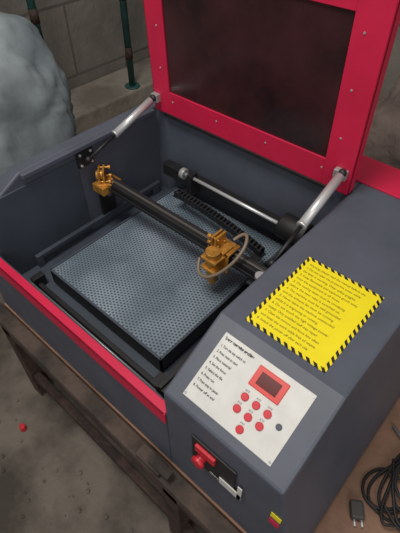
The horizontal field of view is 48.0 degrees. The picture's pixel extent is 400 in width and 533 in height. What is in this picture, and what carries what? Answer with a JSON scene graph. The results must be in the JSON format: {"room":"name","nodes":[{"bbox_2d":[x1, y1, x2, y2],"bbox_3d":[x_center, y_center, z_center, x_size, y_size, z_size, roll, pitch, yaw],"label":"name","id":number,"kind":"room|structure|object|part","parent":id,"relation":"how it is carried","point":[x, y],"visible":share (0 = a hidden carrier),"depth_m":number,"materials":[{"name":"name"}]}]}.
{"room":"workshop","nodes":[
{"label":"workshop","id":0,"kind":"room"},
{"bbox_2d":[0,0,149,89],"bbox_3d":[-1.383,-1.069,0.755,0.100,2.800,4.700,33,55,27],"label":"wall","id":1,"kind":"structure","parent":0,"point":[85,38],"depth_m":2.07,"materials":[{"name":"concrete"}]},
{"bbox_2d":[0,292,203,532],"bbox_3d":[-0.338,0.590,1.138,5.500,0.050,4.700,33,55,27],"label":"floor","id":2,"kind":"structure","parent":0,"point":[52,440],"depth_m":1.15,"materials":[{"name":"concrete"}]},
{"bbox_2d":[19,423,26,431],"bbox_3d":[-0.485,0.441,1.232,0.018,0.020,0.018,33,55,27],"label":"cap","id":3,"kind":"object","parent":2,"relation":"on","point":[22,426],"visible":1,"depth_m":1.23,"materials":[{"name":"red plastic"}]},
{"bbox_2d":[0,12,76,178],"bbox_3d":[-0.651,-0.391,1.465,0.516,0.833,0.487,33,55,27],"label":"boulder","id":4,"kind":"object","parent":2,"relation":"on","point":[36,106],"visible":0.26,"depth_m":1.24,"materials":[{"name":"grey stone"}]},
{"bbox_2d":[1,400,133,532],"bbox_3d":[-0.599,0.539,1.149,0.925,0.015,0.422,33,55,27],"label":"debris","id":5,"kind":"object","parent":2,"relation":"on","point":[21,441],"visible":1,"depth_m":1.12,"materials":[{"name":"concrete"}]},
{"bbox_2d":[70,57,153,134],"bbox_3d":[-0.791,-0.480,1.955,0.239,0.250,2.290,33,55,27],"label":"concrete ledge","id":6,"kind":"object","parent":2,"relation":"on","point":[100,100],"visible":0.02,"depth_m":2.11,"materials":[{"name":"grey concrete"}]},
{"bbox_2d":[26,0,43,39],"bbox_3d":[-0.616,-1.433,1.137,0.072,2.250,0.072,33,55,27],"label":"scaffold pole","id":7,"kind":"object","parent":6,"relation":"on","point":[32,9],"visible":0.31,"depth_m":1.65,"materials":[{"name":"teal metal"}]},
{"bbox_2d":[119,0,139,89],"bbox_3d":[-0.324,-1.637,1.332,0.072,2.250,0.072,33,55,27],"label":"scaffold pole","id":8,"kind":"object","parent":6,"relation":"on","point":[132,85],"visible":1,"depth_m":2.00,"materials":[{"name":"teal metal"}]},
{"bbox_2d":[0,302,399,532],"bbox_3d":[0.184,0.305,1.121,1.220,0.368,0.755,33,55,27],"label":"wooden table","id":9,"kind":"object","parent":2,"relation":"on","point":[184,503],"visible":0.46,"depth_m":0.86,"materials":[{"name":"brown wood"}]},
{"bbox_3d":[0.186,0.220,1.014,1.160,0.060,0.730,33,55,27],"label":"frame","id":10,"kind":"part","parent":9,"relation":"part of","materials":[{"name":"wood"}]},
{"bbox_3d":[-0.047,0.564,0.996,1.160,0.030,0.020,33,55,27],"label":"rail","id":11,"kind":"part","parent":9,"relation":"part of","materials":[{"name":"wood"}]},
{"bbox_2d":[135,443,173,480],"bbox_3d":[-0.081,0.353,0.808,0.080,0.026,0.026,33,55,27],"label":"wood block","id":12,"kind":"object","parent":9,"relation":"on","point":[145,454],"visible":1,"depth_m":0.80,"materials":[{"name":"wood"}]},
{"bbox_2d":[0,0,399,532],"bbox_3d":[0.039,-0.116,0.788,0.796,0.695,0.637,33,55,27],"label":"machine","id":13,"kind":"object","parent":9,"relation":"on","point":[131,244],"depth_m":0.84,"materials":[{"name":"red paint"}]},
{"bbox_3d":[-0.251,0.097,0.812,0.546,0.031,0.017,33,55,27],"label":"red trim","id":14,"kind":"part","parent":13,"relation":"part of","materials":[{"name":"paint"}]},
{"bbox_3d":[-0.250,-0.237,0.977,0.005,0.038,0.042,33,55,27],"label":"strut plate","id":15,"kind":"part","parent":13,"relation":"part of","materials":[{"name":"black metal"}]},
{"bbox_3d":[-0.239,0.159,0.863,0.512,0.183,0.012,33,55,27],"label":"panel","id":16,"kind":"part","parent":13,"relation":"part of","materials":[{"name":"metal"}]},
{"bbox_3d":[-0.216,0.130,0.876,0.400,0.004,0.004,33,55,27],"label":"rod","id":17,"kind":"part","parent":13,"relation":"part of","materials":[{"name":"silver metal"}]},
{"bbox_3d":[-0.238,-0.115,1.111,0.011,0.033,0.385,33,55,27],"label":"rail","id":18,"kind":"part","parent":13,"relation":"part of","materials":[{"name":"grey metal"}]},
{"bbox_3d":[-0.206,0.123,0.886,0.400,0.030,0.028,33,55,27],"label":"rail","id":19,"kind":"part","parent":13,"relation":"part of","materials":[{"name":"black metal"}]},
{"bbox_2d":[92,164,120,196],"bbox_3d":[-0.213,-0.200,1.019,0.053,0.054,0.056,33,55,27],"label":"mirror","id":20,"kind":"object","parent":13,"relation":"on","point":[104,182],"depth_m":1.01,"materials":[{"name":"gold metal"}]},
{"bbox_3d":[-0.064,-0.006,0.992,0.333,0.041,0.393,33,55,27],"label":"honeycomb frame","id":21,"kind":"part","parent":13,"relation":"part of","materials":[{"name":"black metal"}]},
{"bbox_3d":[0.083,0.103,0.866,0.020,0.086,0.445,33,55,27],"label":"rail","id":22,"kind":"part","parent":13,"relation":"part of","materials":[{"name":"black metal"}]},
{"bbox_3d":[-0.045,-0.052,0.970,0.485,0.084,0.050,33,55,27],"label":"gantry plate","id":23,"kind":"part","parent":13,"relation":"part of","materials":[{"name":"black metal"}]},
{"bbox_3d":[-0.036,-0.089,0.918,0.440,0.007,0.006,33,55,27],"label":"gantry linear rail","id":24,"kind":"part","parent":13,"relation":"part of","materials":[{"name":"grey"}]},
{"bbox_3d":[0.000,0.281,0.653,0.022,0.022,0.016,33,55,27],"label":"red knob","id":25,"kind":"part","parent":13,"relation":"part of","materials":[{"name":"red plastic"}]},
{"bbox_3d":[0.020,0.290,0.636,0.094,0.080,0.016,33,55,27],"label":"emergency stop button","id":26,"kind":"part","parent":13,"relation":"part of","materials":[{"name":"red plastic"}]},
{"bbox_3d":[0.039,-0.103,0.988,0.024,0.016,0.276,-33,55,-28],"label":"cable drag chain","id":27,"kind":"part","parent":13,"relation":"part of","materials":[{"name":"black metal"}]},
{"bbox_2d":[183,332,316,465],"bbox_3d":[0.061,0.167,0.586,0.146,0.049,0.091,33,55,27],"label":"control panel","id":28,"kind":"object","parent":13,"relation":"attached to","point":[255,401],"visible":1,"depth_m":0.58,"materials":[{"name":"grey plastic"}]},
{"bbox_3d":[0.089,0.152,0.579,0.031,0.001,0.018,33,83,27],"label":"lcd glass","id":29,"kind":"part","parent":28,"relation":"part of","materials":[{"name":"glass"}]},
{"bbox_3d":[0.084,-0.377,0.809,0.502,0.365,0.022,33,57,27],"label":"lid frame","id":30,"kind":"part","parent":13,"relation":"part of","materials":[{"name":"red paint"}]},
{"bbox_2d":[268,512,281,528],"bbox_3d":[0.100,0.338,0.599,0.016,0.040,0.001,33,55,27],"label":"labels","id":31,"kind":"object","parent":13,"relation":"attached to","point":[272,514],"visible":1,"depth_m":0.60,"materials":[{"name":"red paint"}]},
{"bbox_3d":[0.190,-0.074,0.915,0.065,0.054,0.054,33,55,27],"label":"drive motor","id":32,"kind":"part","parent":13,"relation":"part of","materials":[{"name":"black metal"}]},
{"bbox_2d":[245,257,383,372],"bbox_3d":[0.166,0.060,0.643,0.128,0.001,0.166,33,55,27],"label":"warning sticker","id":33,"kind":"object","parent":13,"relation":"on","point":[315,313],"visible":1,"depth_m":0.64,"materials":[{"name":"yellow"}]},
{"bbox_3d":[0.205,-0.266,0.953,0.747,0.004,0.085,33,55,27],"label":"red plate","id":34,"kind":"part","parent":13,"relation":"part of","materials":[{"name":"paint"}]},
{"bbox_2d":[349,499,364,527],"bbox_3d":[0.262,0.412,0.750,0.022,0.017,0.040,5,47,5],"label":"plug","id":35,"kind":"object","parent":9,"relation":"on","point":[356,507],"depth_m":0.75,"materials":[{"name":"black plastic"}]},
{"bbox_2d":[361,425,399,530],"bbox_3d":[0.482,0.384,0.765,0.335,0.034,0.573,33,55,27],"label":"power cable","id":36,"kind":"object","parent":9,"relation":"on","point":[394,467],"visible":1,"depth_m":0.76,"materials":[{"name":"black rubber"}]},
{"bbox_2d":[363,76,399,169],"bbox_3d":[0.651,-0.082,1.204,0.702,0.779,0.360,33,55,27],"label":"burlap sack","id":37,"kind":"object","parent":2,"relation":"on","point":[382,145],"visible":0.12,"depth_m":1.02,"materials":[{"name":"brown fabric"}]},
{"bbox_2d":[378,23,399,99],"bbox_3d":[1.449,-1.083,0.764,4.100,2.800,0.100,33,55,27],"label":"wall","id":38,"kind":"structure","parent":0,"point":[392,74],"depth_m":1.82,"materials":[{"name":"concrete"}]}
]}

